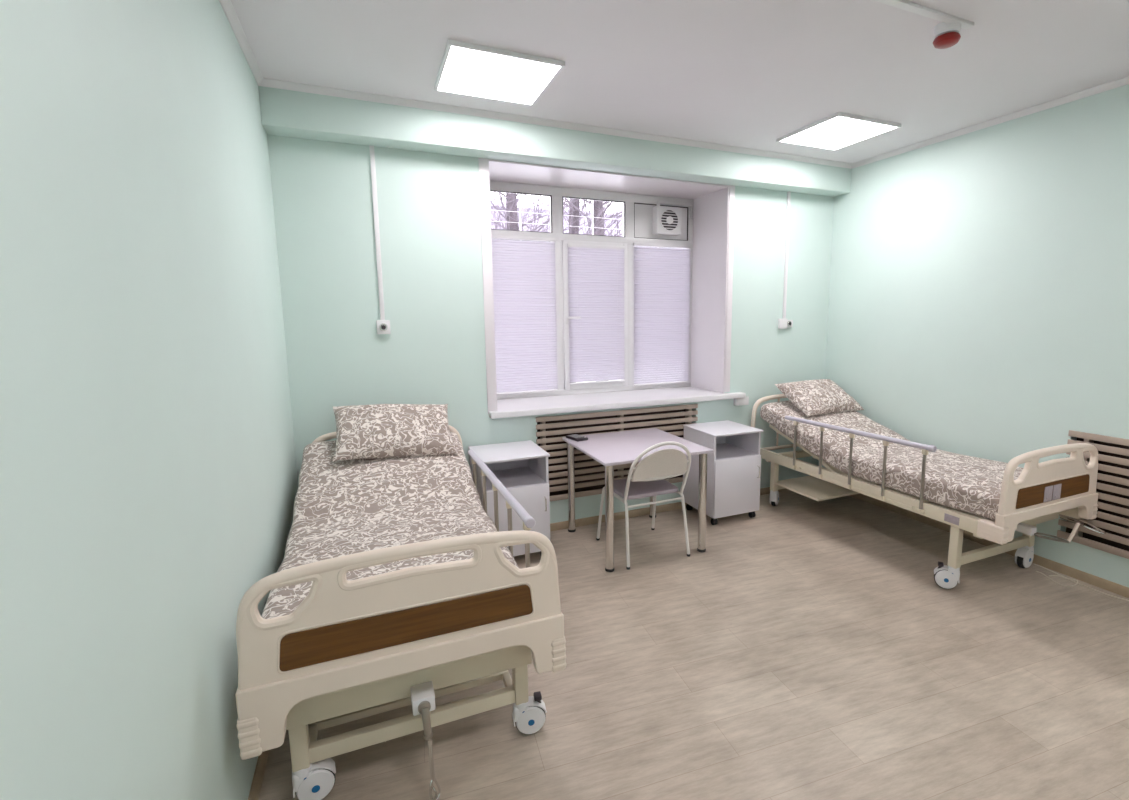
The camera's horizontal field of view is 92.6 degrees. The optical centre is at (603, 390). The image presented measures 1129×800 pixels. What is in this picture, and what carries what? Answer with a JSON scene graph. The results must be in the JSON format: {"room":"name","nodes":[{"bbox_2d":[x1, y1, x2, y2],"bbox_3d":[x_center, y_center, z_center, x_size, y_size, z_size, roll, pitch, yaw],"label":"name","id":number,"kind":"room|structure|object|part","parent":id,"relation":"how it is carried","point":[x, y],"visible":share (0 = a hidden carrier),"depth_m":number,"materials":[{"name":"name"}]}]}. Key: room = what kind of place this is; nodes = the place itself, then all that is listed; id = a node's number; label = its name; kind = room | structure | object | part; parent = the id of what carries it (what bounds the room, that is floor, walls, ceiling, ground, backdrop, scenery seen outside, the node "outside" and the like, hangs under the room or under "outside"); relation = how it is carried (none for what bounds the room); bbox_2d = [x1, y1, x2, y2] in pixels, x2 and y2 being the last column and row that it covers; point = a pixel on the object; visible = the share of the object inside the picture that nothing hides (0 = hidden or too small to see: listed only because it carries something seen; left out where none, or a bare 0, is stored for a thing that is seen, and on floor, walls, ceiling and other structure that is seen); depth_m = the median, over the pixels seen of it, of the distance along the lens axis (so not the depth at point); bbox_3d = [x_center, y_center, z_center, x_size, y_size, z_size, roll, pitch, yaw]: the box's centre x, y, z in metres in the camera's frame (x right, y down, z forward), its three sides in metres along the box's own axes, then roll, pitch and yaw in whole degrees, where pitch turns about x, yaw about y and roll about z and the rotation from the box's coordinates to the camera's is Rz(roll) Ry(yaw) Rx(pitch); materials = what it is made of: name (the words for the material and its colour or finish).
{"room":"hospital room","nodes":[
{"label":"hospital room","id":0,"kind":"room"},
{"bbox_2d":[0,0,297,799],"bbox_3d":[-1.092,0.038,1.089,0.200,3.018,6.200,-4,9,-23],"label":"wall","id":1,"kind":"structure","parent":0,"point":[148,470],"depth_m":1.15,"materials":[{"name":"green paint"}]},
{"bbox_2d":[219,0,262,84],"bbox_3d":[-0.877,-1.411,0.663,0.032,0.034,5.212,-4,9,-23],"label":"trim","id":2,"kind":"structure","parent":1,"relation":"attached to","point":[227,6],"depth_m":2.54,"materials":[{"name":"white plastic"}]},
{"bbox_2d":[248,750,268,799],"bbox_3d":[-0.901,1.522,1.154,0.018,0.058,5.400,-4,9,-23],"label":"baseboard","id":3,"kind":"structure","parent":1,"relation":"attached to","point":[258,776],"depth_m":1.95,"materials":[{"name":"beige wood"}]},
{"bbox_2d":[267,134,833,523],"bbox_3d":[-0.041,-0.453,4.574,4.555,3.018,0.600,-4,9,-23],"label":"wall","id":4,"kind":"structure","parent":0,"point":[434,352],"depth_m":3.68,"materials":[{"name":"green paint"}]},
{"bbox_2d":[369,145,384,319],"bbox_3d":[-1.480,-1.020,3.520,0.028,1.106,0.016,-4,9,-23],"label":"cable trunking","id":5,"kind":"object","parent":4,"relation":"attached to","point":[372,153],"visible":1,"depth_m":3.51,"materials":[{"name":"white plastic"}]},
{"bbox_2d":[376,320,390,333],"bbox_3d":[-1.469,-0.425,3.591,0.084,0.092,0.041,-4,9,-23],"label":"box","id":6,"kind":"object","parent":4,"relation":"attached to","point":[383,326],"visible":1,"depth_m":3.58,"materials":[{"name":"white plastic"}]},
{"bbox_2d":[258,78,851,168],"bbox_3d":[0.151,-1.869,3.912,4.555,0.034,0.032,-4,9,-23],"label":"trim","id":7,"kind":"structure","parent":4,"relation":"attached to","point":[265,82],"depth_m":3.61,"materials":[{"name":"white plastic"}]},
{"bbox_2d":[258,86,851,196],"bbox_3d":[0.108,-1.780,4.026,4.555,0.240,0.188,-4,9,-23],"label":"beam","id":8,"kind":"structure","parent":4,"relation":"attached to","point":[287,113],"depth_m":3.66,"materials":[{"name":"green paint"}]},
{"bbox_2d":[495,194,658,381],"bbox_3d":[-0.173,-0.924,4.949,2.170,2.050,0.018,-4,9,-23],"label":"bars","id":9,"kind":"object","parent":4,"relation":"attached to","point":[592,227],"visible":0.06,"depth_m":4.69,"materials":[{"name":"white metal"}]},
{"bbox_2d":[478,158,745,418],"bbox_3d":[0.085,-0.809,4.535,2.291,1.822,0.665,-4,9,-23],"label":"window","id":10,"kind":"structure","parent":4,"relation":"in","point":[710,231],"depth_m":4.68,"materials":[{"name":"white plastic"}]},
{"bbox_2d":[491,235,557,394],"bbox_3d":[-0.683,-0.621,4.497,0.612,1.300,0.029,-4,9,-23],"label":"blind","id":11,"kind":"object","parent":10,"relation":"attached to","point":[524,281],"visible":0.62,"depth_m":4.51,"materials":[{"name":"white fabric"}]},
{"bbox_3d":[-0.876,-0.601,4.399,0.002,1.270,0.002,1,8,12],"label":"cord","id":12,"kind":"part","parent":11,"relation":"part of","materials":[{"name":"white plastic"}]},
{"bbox_3d":[-0.688,-1.251,4.412,0.612,0.028,0.026,-4,9,-23],"label":"head rail","id":13,"kind":"part","parent":11,"relation":"part of","materials":[{"name":"white plastic"}]},
{"bbox_3d":[-0.679,0.015,4.586,0.604,0.016,0.022,-4,9,-23],"label":"rail","id":14,"kind":"part","parent":11,"relation":"part of","materials":[{"name":"white plastic"}]},
{"bbox_3d":[-0.260,-0.613,4.672,0.128,0.070,0.034,-4,9,-23],"label":"handle","id":15,"kind":"part","parent":10,"relation":"part of","materials":[{"name":"white plastic"}]},
{"bbox_3d":[-0.092,-0.859,4.782,2.045,1.765,0.062,-4,9,-23],"label":"frame","id":16,"kind":"part","parent":10,"relation":"part of","materials":[{"name":"white plastic"}]},
{"bbox_3d":[-0.070,-0.663,4.788,0.613,1.285,0.036,-4,9,-23],"label":"sash","id":17,"kind":"part","parent":10,"relation":"part of","materials":[{"name":"white plastic"}]},
{"bbox_2d":[567,244,624,384],"bbox_3d":[-0.057,-0.667,4.758,0.541,1.208,0.029,-4,9,-23],"label":"blind","id":18,"kind":"object","parent":10,"relation":"attached to","point":[595,272],"visible":1,"depth_m":4.75,"materials":[{"name":"white fabric"}]},
{"bbox_3d":[-0.062,-1.252,4.678,0.541,0.028,0.026,-4,9,-23],"label":"head rail","id":19,"kind":"part","parent":18,"relation":"part of","materials":[{"name":"white plastic"}]},
{"bbox_3d":[-0.053,-0.077,4.840,0.533,0.016,0.022,-4,9,-23],"label":"rail","id":20,"kind":"part","parent":18,"relation":"part of","materials":[{"name":"white plastic"}]},
{"bbox_3d":[0.124,-0.673,4.822,0.002,1.178,0.002,4,9,30],"label":"cord","id":21,"kind":"part","parent":18,"relation":"part of","materials":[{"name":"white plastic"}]},
{"bbox_3d":[0.101,0.072,4.645,2.283,0.045,0.635,-4,9,-23],"label":"sill","id":22,"kind":"part","parent":10,"relation":"part of","materials":[{"name":"white plastic"}]},
{"bbox_3d":[0.527,-1.550,4.955,0.570,0.306,0.016,-4,9,-23],"label":"solid panel","id":23,"kind":"part","parent":10,"relation":"part of","materials":[{"name":"white plastic"}]},
{"bbox_2d":[633,242,690,385],"bbox_3d":[0.550,-0.704,5.033,0.602,1.300,0.029,-4,9,-23],"label":"blind","id":24,"kind":"object","parent":10,"relation":"attached to","point":[661,275],"visible":1,"depth_m":5.03,"materials":[{"name":"white fabric"}]},
{"bbox_3d":[0.554,-0.068,5.122,0.594,0.016,0.022,-4,9,-23],"label":"rail","id":25,"kind":"part","parent":24,"relation":"part of","materials":[{"name":"white plastic"}]},
{"bbox_3d":[0.545,-1.334,4.947,0.602,0.028,0.026,-4,9,-23],"label":"head rail","id":26,"kind":"part","parent":24,"relation":"part of","materials":[{"name":"white plastic"}]},
{"bbox_2d":[652,206,680,235],"bbox_3d":[0.582,-1.550,4.912,0.260,0.244,0.106,-4,9,-23],"label":"exhaust fan","id":27,"kind":"object","parent":10,"relation":"attached to","point":[666,220],"visible":1,"depth_m":4.87,"materials":[{"name":"white plastic"}]},
{"bbox_2d":[657,201,692,217],"bbox_3d":[0.658,-1.670,4.960,0.372,0.122,0.030,-4,9,-23],"label":"channel","id":28,"kind":"object","parent":10,"relation":"attached to","point":[658,202],"visible":0.87,"depth_m":4.96,"materials":[{"name":"white plastic"}]},
{"bbox_2d":[536,404,697,500],"bbox_3d":[0.138,0.491,4.483,1.460,0.680,0.092,-4,9,-23],"label":"radiator cover","id":29,"kind":"object","parent":4,"relation":"in","point":[589,473],"visible":0.34,"depth_m":4.36,"materials":[{"name":"beige wood"}]},
{"bbox_2d":[550,487,788,530],"bbox_3d":[0.093,1.051,4.497,4.555,0.058,0.018,-4,9,-23],"label":"baseboard","id":30,"kind":"structure","parent":4,"relation":"attached to","point":[678,505],"depth_m":4.54,"materials":[{"name":"beige wood"}]},
{"bbox_2d":[734,396,748,405],"bbox_3d":[1.242,0.089,4.859,0.135,0.077,0.050,-4,9,-23],"label":"junction box","id":31,"kind":"object","parent":4,"relation":"attached to","point":[740,401],"visible":0.78,"depth_m":4.83,"materials":[{"name":"white plastic"}]},
{"bbox_2d":[778,319,792,328],"bbox_3d":[1.682,-0.621,4.966,0.157,0.092,0.033,-4,9,-23],"label":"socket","id":32,"kind":"object","parent":4,"relation":"attached to","point":[782,323],"visible":1,"depth_m":4.95,"materials":[{"name":"white plastic"}]},
{"bbox_2d":[782,191,790,318],"bbox_3d":[1.660,-1.223,4.884,0.028,1.123,0.016,-4,9,-23],"label":"cable trunking","id":33,"kind":"object","parent":4,"relation":"attached to","point":[788,192],"visible":1,"depth_m":4.88,"materials":[{"name":"white plastic"}]},
{"bbox_2d":[230,0,1128,162],"bbox_3d":[1.094,-1.696,1.767,5.155,0.200,6.300,-4,9,-23],"label":"ceiling","id":34,"kind":"structure","parent":0,"point":[751,74],"depth_m":2.78,"materials":[{"name":"paint"}]},
{"bbox_2d":[434,39,564,105],"bbox_3d":[-0.595,-1.741,2.985,0.595,0.022,0.595,-4,9,-23],"label":"recessed light","id":35,"kind":"object","parent":34,"relation":"in","point":[466,69],"visible":1,"depth_m":2.93,"materials":[{"name":"white plastic"}]},
{"bbox_2d":[777,112,900,150],"bbox_3d":[1.710,-1.891,3.951,0.595,0.022,0.595,-4,9,-23],"label":"recessed light","id":36,"kind":"object","parent":34,"relation":"in","point":[839,130],"visible":1,"depth_m":3.90,"materials":[{"name":"white plastic"}]},
{"bbox_2d":[874,0,973,28],"bbox_3d":[0.821,-1.634,2.116,1.925,0.014,0.038,-4,9,-23],"label":"cable trunking","id":37,"kind":"object","parent":34,"relation":"attached to","point":[906,5],"visible":1,"depth_m":2.37,"materials":[{"name":"white plastic"}]},
{"bbox_2d":[933,22,960,48],"bbox_3d":[1.601,-1.656,2.510,0.112,0.090,0.112,-4,9,-23],"label":"smoke detector","id":38,"kind":"object","parent":34,"relation":"attached to","point":[946,35],"visible":0.99,"depth_m":2.48,"materials":[{"name":"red plastic"}]},
{"bbox_2d":[258,490,1128,799],"bbox_3d":[1.116,1.492,2.210,5.155,0.200,6.300,-4,9,-23],"label":"floor","id":39,"kind":"structure","parent":0,"point":[813,649],"depth_m":2.48,"materials":[{"name":"beige laminate"}]},
{"bbox_2d":[235,425,565,799],"bbox_3d":[-1.035,0.843,2.747,1.025,0.967,2.132,-4,9,-23],"label":"hospital bed","id":40,"kind":"object","parent":39,"relation":"on","point":[352,650],"visible":0.86,"depth_m":1.81,"materials":[{"name":"beige plastic"}]},
{"bbox_3d":[-1.051,1.158,1.854,0.054,0.292,0.054,-4,9,-23],"label":"leg","id":41,"kind":"part","parent":40,"relation":"part of","materials":[{"name":"beige metal"}]},
{"bbox_3d":[-1.456,0.516,3.668,0.990,0.567,0.041,-4,9,-23],"label":"head rail","id":42,"kind":"part","parent":40,"relation":"part of","materials":[{"name":"beige plastic"}]},
{"bbox_2d":[262,432,517,618],"bbox_3d":[-1.050,0.616,2.715,0.981,0.418,2.013,-4,9,-23],"label":"mattress","id":43,"kind":"object","parent":40,"relation":"on","point":[342,507],"visible":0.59,"depth_m":2.79,"materials":[{"name":"fabric"}]},
{"bbox_2d":[332,404,457,460],"bbox_3d":[-1.313,0.250,3.393,0.723,0.315,0.393,-4,9,-25],"label":"pillow","id":44,"kind":"object","parent":43,"relation":"on","point":[375,431],"visible":0.99,"depth_m":3.31,"materials":[{"name":"fabric"}]},
{"bbox_3d":[-0.619,0.776,1.780,1.016,0.564,0.048,-4,9,-23],"label":"foot panel","id":45,"kind":"part","parent":40,"relation":"part of","materials":[{"name":"beige plastic"}]},
{"bbox_3d":[-1.034,0.907,2.756,0.912,0.162,2.015,-4,9,-23],"label":"bed frame","id":46,"kind":"part","parent":40,"relation":"part of","materials":[{"name":"beige metal"}]},
{"bbox_2d":[410,681,435,715],"bbox_3d":[-0.641,1.090,1.911,0.076,0.058,0.090,-4,9,-23],"label":"socket","id":47,"kind":"object","parent":40,"relation":"attached to","point":[422,694],"depth_m":1.88,"materials":[{"name":"white plastic"}]},
{"bbox_3d":[-0.593,1.317,1.879,0.040,0.254,0.028,-4,9,-23],"label":"crank handle","id":48,"kind":"part","parent":40,"relation":"part of","materials":[{"name":"silver metal"}]},
{"bbox_3d":[-0.795,0.605,3.336,0.021,0.394,0.021,-4,9,-23],"label":"post","id":49,"kind":"part","parent":40,"relation":"part of","materials":[{"name":"silver metal"}]},
{"bbox_3d":[-0.676,0.639,3.066,0.021,0.398,0.021,-4,9,-23],"label":"post","id":50,"kind":"part","parent":40,"relation":"part of","materials":[{"name":"silver metal"}]},
{"bbox_3d":[-0.556,0.673,2.797,0.021,0.402,0.021,-4,9,-23],"label":"post","id":51,"kind":"part","parent":40,"relation":"part of","materials":[{"name":"silver metal"}]},
{"bbox_3d":[-0.568,0.459,2.789,0.042,0.058,1.360,-4,9,-23],"label":"rail","id":52,"kind":"part","parent":40,"relation":"part of","materials":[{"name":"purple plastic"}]},
{"bbox_3d":[-0.437,0.708,2.527,0.021,0.407,0.021,-4,9,-23],"label":"post","id":53,"kind":"part","parent":40,"relation":"part of","materials":[{"name":"silver metal"}]},
{"bbox_3d":[-0.337,1.110,2.164,0.054,0.292,0.054,-4,9,-23],"label":"leg","id":54,"kind":"part","parent":40,"relation":"part of","materials":[{"name":"beige metal"}]},
{"bbox_3d":[-0.317,0.742,2.257,0.021,0.411,0.021,-4,9,-23],"label":"post","id":55,"kind":"part","parent":40,"relation":"part of","materials":[{"name":"silver metal"}]},
{"bbox_2d":[468,440,549,555],"bbox_3d":[-0.668,0.795,3.837,0.472,0.756,0.500,-4,9,-23],"label":"bedside cabinet","id":56,"kind":"object","parent":39,"relation":"on","point":[521,467],"visible":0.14,"depth_m":3.70,"materials":[{"name":"white laminate"}]},
{"bbox_3d":[-0.582,0.889,3.654,0.452,0.476,0.016,-4,9,-23],"label":"door","id":57,"kind":"part","parent":56,"relation":"part of","materials":[{"name":"white laminate"}]},
{"bbox_2d":[562,428,712,571],"bbox_3d":[0.226,0.762,4.032,0.829,0.756,0.830,-4,9,-23],"label":"table","id":58,"kind":"object","parent":39,"relation":"on","point":[611,449],"visible":0.91,"depth_m":3.85,"materials":[{"name":"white laminate"}]},
{"bbox_3d":[-0.255,0.741,4.218,0.072,0.718,0.072,-4,9,-23],"label":"leg","id":59,"kind":"part","parent":58,"relation":"part of","materials":[{"name":"silver metal"}]},
{"bbox_2d":[566,434,587,441],"bbox_3d":[-0.206,0.358,4.128,0.100,0.024,0.170,-6,10,-35],"label":"remote control","id":60,"kind":"object","parent":58,"relation":"on","point":[575,437],"visible":1,"depth_m":4.09,"materials":[{"name":"plastic"}]},
{"bbox_3d":[0.039,0.831,3.556,0.072,0.718,0.072,-4,9,-23],"label":"leg","id":61,"kind":"part","parent":58,"relation":"part of","materials":[{"name":"silver metal"}]},
{"bbox_3d":[0.413,0.696,4.508,0.072,0.718,0.072,-4,9,-23],"label":"leg","id":62,"kind":"part","parent":58,"relation":"part of","materials":[{"name":"silver metal"}]},
{"bbox_3d":[0.706,0.786,3.846,0.072,0.718,0.072,-4,9,-23],"label":"leg","id":63,"kind":"part","parent":58,"relation":"part of","materials":[{"name":"silver metal"}]},
{"bbox_2d":[596,441,690,569],"bbox_3d":[0.294,0.727,3.860,0.503,0.872,0.634,-4,9,-23],"label":"chair","id":64,"kind":"object","parent":39,"relation":"on","point":[648,476],"visible":0.93,"depth_m":3.66,"materials":[{"name":"white metal"}]},
{"bbox_3d":[0.023,0.924,3.955,0.035,0.439,0.287,-5,9,-27],"label":"leg","id":65,"kind":"part","parent":64,"relation":"part of","materials":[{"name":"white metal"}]},
{"bbox_3d":[0.132,0.957,3.709,0.035,0.438,0.257,-3,8,-19],"label":"leg","id":66,"kind":"part","parent":64,"relation":"part of","materials":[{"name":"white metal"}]},
{"bbox_3d":[0.273,0.695,3.905,0.445,0.028,0.380,-4,9,-23],"label":"seat","id":67,"kind":"part","parent":64,"relation":"part of","materials":[{"name":"plastic"}]},
{"bbox_3d":[0.430,0.897,4.132,0.035,0.439,0.287,-3,8,-19],"label":"leg","id":68,"kind":"part","parent":64,"relation":"part of","materials":[{"name":"white metal"}]},
{"bbox_3d":[0.380,0.536,3.632,0.478,0.431,0.189,-4,9,-23],"label":"frame","id":69,"kind":"part","parent":64,"relation":"part of","materials":[{"name":"white metal"}]},
{"bbox_3d":[0.394,0.490,3.592,0.414,0.236,0.126,-4,9,-23],"label":"backrest","id":70,"kind":"part","parent":64,"relation":"part of","materials":[{"name":"beige plastic"}]},
{"bbox_3d":[0.539,0.930,3.886,0.035,0.438,0.257,-5,9,-28],"label":"leg","id":71,"kind":"part","parent":64,"relation":"part of","materials":[{"name":"white metal"}]},
{"bbox_2d":[683,420,762,524],"bbox_3d":[1.005,0.683,4.564,0.472,0.756,0.500,-4,9,-23],"label":"base cabinet","id":72,"kind":"object","parent":39,"relation":"on","point":[734,464],"visible":1,"depth_m":4.41,"materials":[{"name":"white laminate"}]},
{"bbox_3d":[1.090,0.776,4.381,0.452,0.476,0.016,-4,9,-23],"label":"door","id":73,"kind":"part","parent":72,"relation":"part of","materials":[{"name":"white laminate"}]},
{"bbox_2d":[751,394,1105,588],"bbox_3d":[2.200,0.633,4.092,0.956,0.967,2.241,-4,9,-23],"label":"hospital bed","id":74,"kind":"object","parent":39,"relation":"on","point":[1043,491],"visible":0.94,"depth_m":3.30,"materials":[{"name":"beige plastic"}]},
{"bbox_3d":[1.754,0.301,5.056,0.911,0.567,0.041,-4,9,-23],"label":"head rail","id":75,"kind":"part","parent":74,"relation":"part of","materials":[{"name":"beige plastic"}]},
{"bbox_3d":[1.507,0.739,4.744,0.050,0.292,0.054,-4,9,-23],"label":"leg","id":76,"kind":"part","parent":74,"relation":"part of","materials":[{"name":"beige metal"}]},
{"bbox_3d":[1.570,0.438,4.417,0.019,0.394,0.021,-4,9,-23],"label":"post","id":77,"kind":"part","parent":74,"relation":"part of","materials":[{"name":"silver metal"}]},
{"bbox_2d":[776,476,859,500],"bbox_3d":[1.916,0.821,4.662,0.680,0.018,0.520,-4,9,-23],"label":"shelf","id":78,"kind":"object","parent":74,"relation":"attached to","point":[814,488],"depth_m":4.56,"materials":[{"name":"beige"}]},
{"bbox_3d":[1.682,0.470,4.164,0.019,0.398,0.021,-4,9,-23],"label":"post","id":79,"kind":"part","parent":74,"relation":"part of","materials":[{"name":"silver metal"}]},
{"bbox_3d":[1.755,0.611,4.176,0.022,0.117,0.210,-4,9,-23],"label":"lift arm","id":80,"kind":"part","parent":74,"relation":"part of","materials":[{"name":"beige metal"}]},
{"bbox_3d":[1.794,0.502,3.910,0.019,0.402,0.021,-4,9,-23],"label":"post","id":81,"kind":"part","parent":74,"relation":"part of","materials":[{"name":"silver metal"}]},
{"bbox_3d":[1.783,0.288,3.903,0.039,0.058,1.288,-4,9,-23],"label":"rail","id":82,"kind":"part","parent":74,"relation":"part of","materials":[{"name":"silver metal"}]},
{"bbox_3d":[1.907,0.534,3.657,0.019,0.407,0.021,-4,9,-23],"label":"post","id":83,"kind":"part","parent":74,"relation":"part of","materials":[{"name":"silver metal"}]},
{"bbox_2d":[760,400,1022,520],"bbox_3d":[2.179,0.399,4.090,0.836,0.424,2.050,-4,9,-23],"label":"mattress","id":84,"kind":"object","parent":74,"relation":"on","point":[969,484],"visible":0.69,"depth_m":3.77,"materials":[{"name":"fabric"}]},
{"bbox_2d":[775,379,863,415],"bbox_3d":[1.922,0.050,4.791,0.700,0.270,0.398,-4,9,-26],"label":"pillow","id":85,"kind":"object","parent":84,"relation":"on","point":[820,396],"visible":0.99,"depth_m":4.68,"materials":[{"name":"fabric"}]},
{"bbox_3d":[2.184,0.675,4.124,0.839,0.125,2.055,-4,9,-23],"label":"bed frame","id":86,"kind":"part","parent":74,"relation":"part of","materials":[{"name":"beige metal"}]},
{"bbox_3d":[2.019,0.567,3.404,0.019,0.411,0.021,-4,9,-23],"label":"post","id":87,"kind":"part","parent":74,"relation":"part of","materials":[{"name":"silver metal"}]},
{"bbox_3d":[2.107,0.778,3.258,0.002,0.048,0.090,-4,9,-23],"label":"rating plate","id":88,"kind":"part","parent":74,"relation":"part of","materials":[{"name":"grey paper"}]},
{"bbox_3d":[2.152,0.937,3.288,0.050,0.292,0.054,-4,9,-23],"label":"leg","id":89,"kind":"part","parent":74,"relation":"part of","materials":[{"name":"beige metal"}]},
{"bbox_2d":[1015,523,1036,535],"bbox_3d":[2.544,0.832,3.255,0.050,0.050,0.110,-4,9,-23],"label":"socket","id":90,"kind":"object","parent":74,"relation":"attached to","point":[1024,528],"depth_m":3.23,"materials":[{"name":"white plastic"}]},
{"bbox_3d":[2.843,0.890,3.588,0.050,0.292,0.054,-4,9,-23],"label":"leg","id":91,"kind":"part","parent":74,"relation":"part of","materials":[{"name":"beige metal"}]},
{"bbox_3d":[2.607,0.566,3.132,0.934,0.495,0.048,-4,9,-23],"label":"foot panel","id":92,"kind":"part","parent":74,"relation":"part of","materials":[{"name":"beige plastic"}]},
{"bbox_3d":[2.701,0.884,3.238,0.312,0.112,0.038,-4,9,-22],"label":"crank arm","id":93,"kind":"part","parent":74,"relation":"part of","materials":[{"name":"silver metal"}]},
{"bbox_2d":[1034,564,1128,600],"bbox_3d":[3.063,1.243,3.132,0.177,0.011,1.069,-4,9,-23],"label":"power cord","id":94,"kind":"object","parent":39,"relation":"on","point":[1034,564],"visible":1,"depth_m":3.40,"materials":[{"name":"beige plastic"}]},
{"bbox_2d":[822,84,1128,586],"bbox_3d":[3.262,-0.255,2.979,0.200,3.018,6.200,-4,9,-23],"label":"wall","id":95,"kind":"structure","parent":0,"point":[979,289],"depth_m":3.78,"materials":[{"name":"green paint"}]},
{"bbox_2d":[849,493,1128,597],"bbox_3d":[3.252,1.242,2.958,0.018,0.058,5.400,-4,9,-23],"label":"baseboard","id":96,"kind":"structure","parent":95,"relation":"attached to","point":[1094,580],"depth_m":3.65,"materials":[{"name":"beige wood"}]},
{"bbox_2d":[852,76,1128,168],"bbox_3d":[3.263,-1.689,2.461,0.032,0.034,5.212,-4,9,-23],"label":"trim","id":97,"kind":"structure","parent":95,"relation":"attached to","point":[1123,81],"depth_m":3.65,"materials":[{"name":"white plastic"}]},
{"bbox_2d":[1057,430,1128,558],"bbox_3d":[3.296,0.687,2.868,0.092,0.712,1.400,-4,9,-23],"label":"radiator cover","id":98,"kind":"object","parent":95,"relation":"in","point":[1112,487],"visible":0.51,"depth_m":3.29,"materials":[{"name":"beige wood"}]},
{"label":"outside","id":99,"kind":"structure","parent":0,"visible":0},
{"bbox_2d":[576,359,682,382],"bbox_3d":[-11.536,-3.987,49.923,140.000,0.300,87.000,-4,9,-23],"label":"ground","id":100,"kind":"structure","parent":99,"point":[672,359],"depth_m":23.76,"materials":[{"name":"white"}]},
{"bbox_2d":[490,192,580,241],"bbox_3d":[-2.082,-5.118,15.760,7.242,11.217,5.137,-5,9,-32],"label":"bare tree","id":101,"kind":"object","parent":100,"relation":"on","point":[496,192],"visible":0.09,"depth_m":15.75,"materials":[{"name":"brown plant"}]},
{"bbox_2d":[490,192,620,241],"bbox_3d":[-1.608,-3.859,10.872,6.305,10.059,6.500,6,10,37],"label":"bare tree","id":102,"kind":"object","parent":100,"relation":"on","point":[513,200],"visible":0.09,"depth_m":11.64,"materials":[{"name":"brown plant"}]},
{"bbox_2d":[491,195,622,377],"bbox_3d":[-1.150,-4.963,18.538,7.569,10.136,4.171,0,8,0],"label":"bare tree","id":103,"kind":"object","parent":100,"relation":"on","point":[541,198],"visible":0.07,"depth_m":18.36,"materials":[{"name":"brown plant"}]},
{"bbox_2d":[490,192,641,382],"bbox_3d":[-1.069,-4.384,12.670,7.788,10.618,5.363,-7,11,-41],"label":"bare tree","id":104,"kind":"object","parent":100,"relation":"on","point":[576,215],"visible":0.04,"depth_m":12.27,"materials":[{"name":"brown plant"}]},
{"bbox_2d":[490,199,683,357],"bbox_3d":[-3.100,-6.633,35.116,28.600,8.900,8.600,-4,9,-23],"label":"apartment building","id":105,"kind":"structure","parent":100,"relation":"on","point":[522,202],"depth_m":30.23,"materials":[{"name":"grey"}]},
{"bbox_2d":[563,198,662,380],"bbox_3d":[-0.081,-4.221,12.502,6.466,10.313,6.145,0,8,6],"label":"bare tree","id":106,"kind":"object","parent":100,"relation":"on","point":[600,203],"visible":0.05,"depth_m":12.47,"materials":[{"name":"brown plant"}]}
]}

